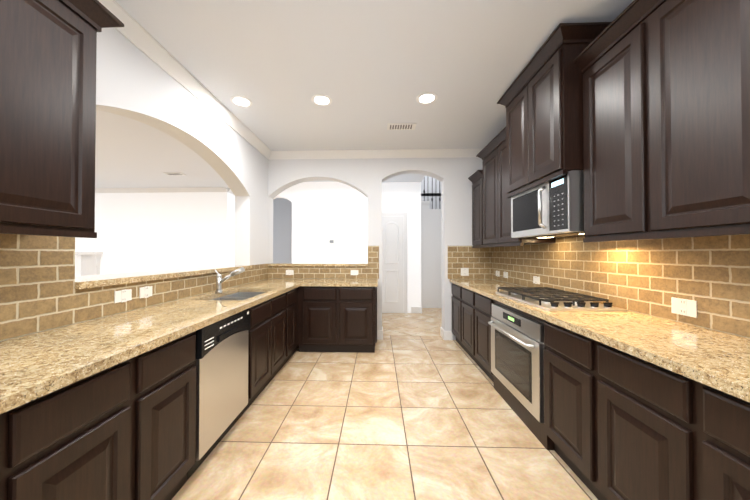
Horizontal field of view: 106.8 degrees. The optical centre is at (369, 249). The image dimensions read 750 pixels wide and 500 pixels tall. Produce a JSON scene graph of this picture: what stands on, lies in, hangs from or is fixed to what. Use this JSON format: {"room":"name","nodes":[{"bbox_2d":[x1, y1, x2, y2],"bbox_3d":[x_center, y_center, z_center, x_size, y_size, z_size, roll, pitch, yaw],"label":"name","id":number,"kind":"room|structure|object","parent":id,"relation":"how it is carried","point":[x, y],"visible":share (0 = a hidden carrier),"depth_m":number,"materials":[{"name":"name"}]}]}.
{"room":"kitchen","nodes":[
{"label":"kitchen","id":0,"kind":"room"},
{"bbox_2d":[2,27,269,340],"bbox_3d":[-1.744,-0.107,1.154,0.210,2.840,6.640,0,-1,2],"label":"wall","id":1,"kind":"structure","parent":0,"point":[137,232],"depth_m":3.93,"materials":[{"name":"white paint"}]},
{"bbox_2d":[0,0,123,237],"bbox_3d":[-1.455,-0.605,0.906,0.397,1.088,1.010,0,-1,2],"label":"upper cabinet","id":2,"kind":"object","parent":1,"relation":"attached to","point":[48,49],"visible":1,"depth_m":1.13,"materials":[{"name":"brown wood"}]},
{"bbox_2d":[75,252,102,275],"bbox_3d":[-6.625,0.708,6.571,0.490,1.330,0.198,0,-1,2],"label":"fireplace mantel","id":3,"kind":"object","parent":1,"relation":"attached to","point":[90,263],"visible":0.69,"depth_m":6.63,"materials":[{"name":"white wood"}]},
{"bbox_2d":[0,234,267,340],"bbox_3d":[-1.635,0.151,1.393,0.009,0.509,5.749,0,-1,2],"label":"backsplash","id":4,"kind":"structure","parent":1,"relation":"attached to","point":[39,292],"depth_m":1.45,"materials":[{"name":"tile"}]},
{"bbox_2d":[114,289,131,302],"bbox_3d":[-1.612,0.301,1.826,0.008,0.082,0.118,0,-1,2],"label":"electrical outlet","id":5,"kind":"object","parent":4,"relation":"attached to","point":[124,295],"visible":1,"depth_m":1.82,"materials":[{"name":"white plastic"}]},
{"bbox_2d":[139,286,151,297],"bbox_3d":[-1.606,0.303,2.006,0.008,0.082,0.105,0,-1,2],"label":"electrical outlet","id":6,"kind":"object","parent":4,"relation":"attached to","point":[145,292],"visible":1,"depth_m":2.00,"materials":[{"name":"white plastic"}]},
{"bbox_2d":[95,188,230,192],"bbox_3d":[-5.077,-1.417,6.604,3.605,0.100,0.085,0,-1,2],"label":"crown molding","id":7,"kind":"structure","parent":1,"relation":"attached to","point":[97,190],"depth_m":6.59,"materials":[{"name":"white"}]},
{"bbox_2d":[98,0,270,159],"bbox_3d":[-1.609,-1.478,1.060,0.085,0.100,6.450,0,-1,2],"label":"crown molding","id":8,"kind":"structure","parent":1,"relation":"attached to","point":[141,38],"depth_m":2.25,"materials":[{"name":"white"}]},
{"bbox_2d":[75,263,367,288],"bbox_3d":[-1.025,0.213,3.035,1.928,0.039,3.028,0,-1,2],"label":"bar","id":9,"kind":"object","parent":1,"relation":"on","point":[89,281],"visible":0.75,"depth_m":2.19,"materials":[{"name":"beige stone"}]},
{"bbox_2d":[273,198,291,262],"bbox_3d":[-1.946,-0.040,7.258,1.220,2.840,0.050,0,-1,2],"label":"wall","id":10,"kind":"structure","parent":0,"point":[282,230],"depth_m":7.25,"materials":[{"name":"grey paint"}]},
{"bbox_2d":[95,0,633,195],"bbox_3d":[-2.280,-2.223,3.365,9.800,1.440,11.400,0,-1,2],"label":"ceiling","id":11,"kind":"structure","parent":0,"point":[371,69],"depth_m":2.32,"materials":[{"name":"white paint"}]},
{"bbox_2d":[164,172,185,174],"bbox_3d":[-3.767,-1.473,5.395,0.340,0.013,0.160,0,-1,2],"label":"ceiling vent","id":12,"kind":"object","parent":11,"relation":"in","point":[174,173],"visible":1,"depth_m":5.34,"materials":[{"name":"white"}]},
{"bbox_2d":[230,96,252,106],"bbox_3d":[-1.296,-1.505,2.826,0.210,0.006,0.210,0,-1,2],"label":"recessed light","id":13,"kind":"object","parent":11,"relation":"in","point":[241,101],"visible":1,"depth_m":2.81,"materials":[{"name":"white"}]},
{"bbox_2d":[311,94,331,105],"bbox_3d":[-0.477,-1.505,2.801,0.210,0.006,0.210,0,-1,2],"label":"recessed light","id":14,"kind":"object","parent":11,"relation":"in","point":[321,100],"visible":1,"depth_m":2.80,"materials":[{"name":"white"}]},
{"bbox_2d":[387,123,415,129],"bbox_3d":[0.392,-1.495,3.373,0.340,0.013,0.160,0,-1,2],"label":"ceiling vent","id":15,"kind":"object","parent":11,"relation":"in","point":[401,126],"visible":1,"depth_m":3.36,"materials":[{"name":"white metal"}]},
{"bbox_2d":[416,92,437,103],"bbox_3d":[0.573,-1.505,2.768,0.210,0.006,0.210,0,-1,2],"label":"recessed light","id":16,"kind":"object","parent":11,"relation":"in","point":[427,98],"visible":1,"depth_m":2.76,"materials":[{"name":"white"}]},
{"bbox_2d":[270,157,493,339],"bbox_3d":[0.142,-0.072,4.316,3.360,2.840,0.200,0,-1,2],"label":"wall","id":17,"kind":"structure","parent":0,"point":[348,210],"depth_m":4.40,"materials":[{"name":"white paint"}]},
{"bbox_2d":[271,149,481,159],"bbox_3d":[0.142,-1.443,4.188,3.210,0.100,0.085,0,-1,2],"label":"crown molding","id":18,"kind":"structure","parent":17,"relation":"attached to","point":[400,153],"depth_m":4.19,"materials":[{"name":"white"}]},
{"bbox_2d":[268,246,491,278],"bbox_3d":[0.149,0.186,4.208,3.380,0.499,0.009,0,-1,2],"label":"backsplash","id":19,"kind":"structure","parent":17,"relation":"attached to","point":[477,262],"depth_m":4.21,"materials":[{"name":"stone"}]},
{"bbox_2d":[286,270,293,274],"bbox_3d":[-1.211,0.342,4.239,0.118,0.082,0.008,0,-1,2],"label":"electrical outlet","id":20,"kind":"object","parent":19,"relation":"attached to","point":[289,272],"visible":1,"depth_m":4.24,"materials":[{"name":"white plastic"}]},
{"bbox_2d":[351,270,357,274],"bbox_3d":[-0.222,0.342,4.208,0.118,0.082,0.008,0,-1,2],"label":"electrical outlet","id":21,"kind":"object","parent":19,"relation":"attached to","point":[354,272],"visible":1,"depth_m":4.21,"materials":[{"name":"white plastic"}]},
{"bbox_2d":[461,268,468,275],"bbox_3d":[1.428,0.326,4.156,0.115,0.118,0.008,0,-1,2],"label":"electrical outlet","id":22,"kind":"object","parent":19,"relation":"attached to","point":[464,271],"visible":1,"depth_m":4.15,"materials":[{"name":"white plastic"}]},
{"bbox_2d":[382,212,407,312],"bbox_3d":[0.522,0.272,6.034,0.619,2.190,0.030,0,-1,2],"label":"hall door","id":23,"kind":"structure","parent":17,"relation":"in","point":[394,262],"depth_m":6.03,"materials":[{"name":"white"}]},
{"bbox_2d":[378,306,452,339],"bbox_3d":[1.391,1.297,5.830,2.420,0.135,3.366,0,-1,2],"label":"baseboard","id":24,"kind":"structure","parent":17,"relation":"attached to","point":[446,335],"depth_m":4.18,"materials":[{"name":"white wood"}]},
{"bbox_2d":[172,308,597,499],"bbox_3d":[-2.280,1.361,3.326,9.800,0.052,11.400,0,-1,2],"label":"floor","id":25,"kind":"structure","parent":0,"point":[394,417],"depth_m":1.96,"materials":[{"name":"tile"}]},
{"bbox_2d":[0,408,15,499],"bbox_3d":[-1.335,0.873,0.563,0.658,0.868,0.415,0,-1,2],"label":"base cabinet","id":26,"kind":"object","parent":25,"relation":"on","point":[7,419],"depth_m":0.78,"materials":[{"name":"brown wood"}]},
{"bbox_2d":[16,353,143,499],"bbox_3d":[-1.322,0.878,0.978,0.658,0.868,0.415,0,-1,2],"label":"base cabinet","id":27,"kind":"object","parent":25,"relation":"on","point":[125,430],"depth_m":0.98,"materials":[{"name":"brown wood"}]},
{"bbox_2d":[140,331,195,499],"bbox_3d":[-1.309,0.882,1.393,0.658,0.868,0.415,0,-1,2],"label":"base cabinet","id":28,"kind":"object","parent":25,"relation":"on","point":[169,368],"depth_m":1.37,"materials":[{"name":"brown wood"}]},
{"bbox_2d":[187,308,249,479],"bbox_3d":[-1.252,0.888,1.903,0.624,0.867,0.604,0,-1,2],"label":"dishwasher","id":29,"kind":"object","parent":28,"relation":"in","point":[221,362],"visible":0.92,"depth_m":1.80,"materials":[{"name":"silver metal"}]},
{"bbox_2d":[240,298,271,416],"bbox_3d":[-1.275,0.894,2.447,0.658,0.868,0.474,0,-1,2],"label":"base cabinet","id":30,"kind":"object","parent":25,"relation":"on","point":[260,332],"depth_m":2.42,"materials":[{"name":"brown wood"}]},
{"bbox_2d":[254,292,287,378],"bbox_3d":[-1.261,0.899,2.912,0.658,0.868,0.456,0,-1,2],"label":"base cabinet","id":31,"kind":"object","parent":25,"relation":"on","point":[280,302],"depth_m":2.92,"materials":[{"name":"brown wood"}]},
{"bbox_2d":[288,288,295,359],"bbox_3d":[-1.248,0.903,3.308,0.658,0.868,0.338,0,-1,2],"label":"base cabinet","id":32,"kind":"object","parent":25,"relation":"on","point":[292,293],"depth_m":3.33,"materials":[{"name":"brown wood"}]},
{"bbox_2d":[300,286,339,351],"bbox_3d":[-0.658,0.910,3.914,0.525,0.868,0.627,0,-1,2],"label":"base cabinet","id":33,"kind":"object","parent":25,"relation":"on","point":[319,305],"depth_m":3.60,"materials":[{"name":"brown wood"}]},
{"bbox_2d":[0,279,303,413],"bbox_3d":[-1.284,0.426,1.373,0.690,0.040,5.738,0,-1,2],"label":"countertop","id":34,"kind":"structure","parent":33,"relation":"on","point":[34,366],"depth_m":1.26,"materials":[{"name":"stone"}]},
{"bbox_2d":[215,267,244,292],"bbox_3d":[-1.362,0.291,2.705,0.344,0.257,0.060,0,-1,14],"label":"faucet","id":35,"kind":"object","parent":34,"relation":"on","point":[219,280],"visible":1,"depth_m":2.71,"materials":[{"name":"silver metal"}]},
{"bbox_2d":[211,292,264,299],"bbox_3d":[-1.245,0.560,2.692,0.470,0.198,0.820,0,-1,2],"label":"sink","id":36,"kind":"object","parent":34,"relation":"in","point":[240,295],"visible":0.1,"depth_m":3.03,"materials":[{"name":"silver metal"}]},
{"bbox_2d":[304,279,377,286],"bbox_3d":[-0.370,0.453,3.898,0.978,0.040,0.633,0,-1,2],"label":"countertop","id":37,"kind":"structure","parent":33,"relation":"on","point":[307,282],"depth_m":3.69,"materials":[{"name":"stone"}]},
{"bbox_2d":[340,287,376,352],"bbox_3d":[-0.143,0.909,3.897,0.506,0.868,0.627,0,-1,2],"label":"base cabinet","id":38,"kind":"object","parent":25,"relation":"on","point":[358,305],"depth_m":3.59,"materials":[{"name":"brown wood"}]},
{"bbox_2d":[421,177,441,307],"bbox_3d":[1.551,-0.357,7.037,0.765,3.470,0.920,0,-1,2],"label":"wall","id":39,"kind":"structure","parent":25,"relation":"on","point":[431,275],"depth_m":6.59,"materials":[{"name":"white paint"}]},
{"bbox_2d":[451,283,458,342],"bbox_3d":[1.528,0.910,3.909,0.618,0.868,0.498,0,-1,2],"label":"base cabinet","id":40,"kind":"object","parent":25,"relation":"on","point":[455,288],"depth_m":3.94,"materials":[{"name":"brown wood"}]},
{"bbox_2d":[450,279,749,401],"bbox_3d":[1.429,0.425,1.288,0.633,0.040,5.738,0,-1,2],"label":"countertop","id":41,"kind":"structure","parent":40,"relation":"on","point":[718,360],"depth_m":1.26,"materials":[{"name":"stone"}]},
{"bbox_2d":[496,287,627,311],"bbox_3d":[1.479,0.385,2.288,0.510,0.059,0.860,0,-1,2],"label":"cooktop","id":42,"kind":"object","parent":41,"relation":"in","point":[549,299],"visible":1,"depth_m":2.10,"materials":[{"name":"silver metal"}]},
{"bbox_2d":[459,286,470,356],"bbox_3d":[1.512,0.904,3.411,0.618,0.868,0.500,0,-1,2],"label":"base cabinet","id":43,"kind":"object","parent":25,"relation":"on","point":[464,294],"depth_m":3.52,"materials":[{"name":"brown wood"}]},
{"bbox_2d":[471,291,538,390],"bbox_3d":[1.497,0.899,2.912,0.618,0.868,0.498,0,-1,2],"label":"base cabinet","id":44,"kind":"object","parent":25,"relation":"on","point":[481,305],"depth_m":2.89,"materials":[{"name":"brown wood"}]},
{"bbox_2d":[488,303,544,422],"bbox_3d":[1.367,0.836,2.262,0.542,0.654,0.804,0,-1,2],"label":"oven","id":45,"kind":"object","parent":44,"relation":"in","point":[517,354],"visible":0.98,"depth_m":2.12,"materials":[{"name":"silver metal"}]},
{"bbox_2d":[539,318,590,490],"bbox_3d":[1.456,0.885,1.629,0.618,0.868,0.450,0,-1,2],"label":"base cabinet","id":46,"kind":"object","parent":25,"relation":"on","point":[563,430],"depth_m":1.63,"materials":[{"name":"brown wood"}]},
{"bbox_2d":[587,337,686,499],"bbox_3d":[1.442,0.880,1.179,0.618,0.868,0.450,0,-1,2],"label":"base cabinet","id":47,"kind":"object","parent":25,"relation":"on","point":[617,424],"depth_m":1.20,"materials":[{"name":"brown wood"}]},
{"bbox_2d":[683,376,749,499],"bbox_3d":[1.428,0.875,0.729,0.618,0.868,0.450,0,-1,2],"label":"base cabinet","id":48,"kind":"object","parent":25,"relation":"on","point":[716,423],"depth_m":0.91,"materials":[{"name":"brown wood"}]},
{"bbox_2d":[421,176,440,195],"bbox_3d":[1.566,-2.136,7.621,0.780,1.360,0.150,0,-1,2],"label":"wall","id":49,"kind":"structure","parent":0,"point":[428,184],"depth_m":7.54,"materials":[{"name":"white paint"}]},
{"bbox_2d":[502,243,747,337],"bbox_3d":[1.918,-0.084,3.210,0.200,2.840,11.400,0,-1,2],"label":"wall","id":50,"kind":"structure","parent":0,"point":[543,243],"depth_m":1.54,"materials":[{"name":"white paint"}]},
{"bbox_2d":[468,170,482,247],"bbox_3d":[1.636,-0.541,3.849,0.397,1.023,0.410,0,-1,2],"label":"upper cabinet","id":51,"kind":"object","parent":50,"relation":"attached to","point":[476,178],"visible":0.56,"depth_m":3.82,"materials":[{"name":"brown wood"}]},
{"bbox_2d":[476,127,555,247],"bbox_3d":[1.616,-0.653,3.201,0.397,1.233,1.030,0,-1,2],"label":"upper cabinet","id":52,"kind":"object","parent":50,"relation":"attached to","point":[491,154],"visible":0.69,"depth_m":3.18,"materials":[{"name":"brown wood"}]},
{"bbox_2d":[497,22,610,197],"bbox_3d":[1.522,-0.991,2.282,0.527,0.966,0.960,0,-1,2],"label":"upper cabinet","id":53,"kind":"object","parent":50,"relation":"attached to","point":[541,99],"visible":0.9,"depth_m":2.02,"materials":[{"name":"brown wood"}]},
{"bbox_2d":[511,170,583,237],"bbox_3d":[1.546,-0.323,2.274,0.479,0.418,0.814,0,-1,2],"label":"microwave","id":54,"kind":"object","parent":53,"relation":"attached to","point":[554,208],"visible":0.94,"depth_m":2.07,"materials":[{"name":"silver metal"}]},
{"bbox_2d":[573,1,650,241],"bbox_3d":[1.567,-0.667,1.641,0.397,1.228,0.450,0,-1,2],"label":"upper cabinet","id":55,"kind":"object","parent":50,"relation":"attached to","point":[611,60],"visible":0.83,"depth_m":1.58,"materials":[{"name":"brown wood"}]},
{"bbox_2d":[492,234,749,337],"bbox_3d":[1.752,0.137,1.286,0.009,0.533,5.749,0,-1,2],"label":"backsplash","id":56,"kind":"structure","parent":50,"relation":"attached to","point":[710,275],"depth_m":1.73,"materials":[{"name":"tile"}]},
{"bbox_2d":[533,276,539,283],"bbox_3d":[1.796,0.324,2.989,0.008,0.082,0.118,0,-1,2],"label":"electrical outlet","id":57,"kind":"object","parent":56,"relation":"attached to","point":[536,279],"visible":1,"depth_m":2.98,"materials":[{"name":"white plastic"}]},
{"bbox_2d":[671,297,696,317],"bbox_3d":[1.750,0.318,1.550,0.008,0.090,0.125,0,-1,2],"label":"electrical outlet","id":58,"kind":"object","parent":56,"relation":"attached to","point":[685,307],"visible":1,"depth_m":1.54,"materials":[{"name":"white plastic"}]},
{"bbox_2d":[634,0,749,238],"bbox_3d":[1.544,-0.675,0.937,0.397,1.228,0.960,0,-1,2],"label":"upper cabinet","id":59,"kind":"object","parent":50,"relation":"attached to","point":[699,83],"visible":1,"depth_m":1.18,"materials":[{"name":"brown wood"}]}
]}

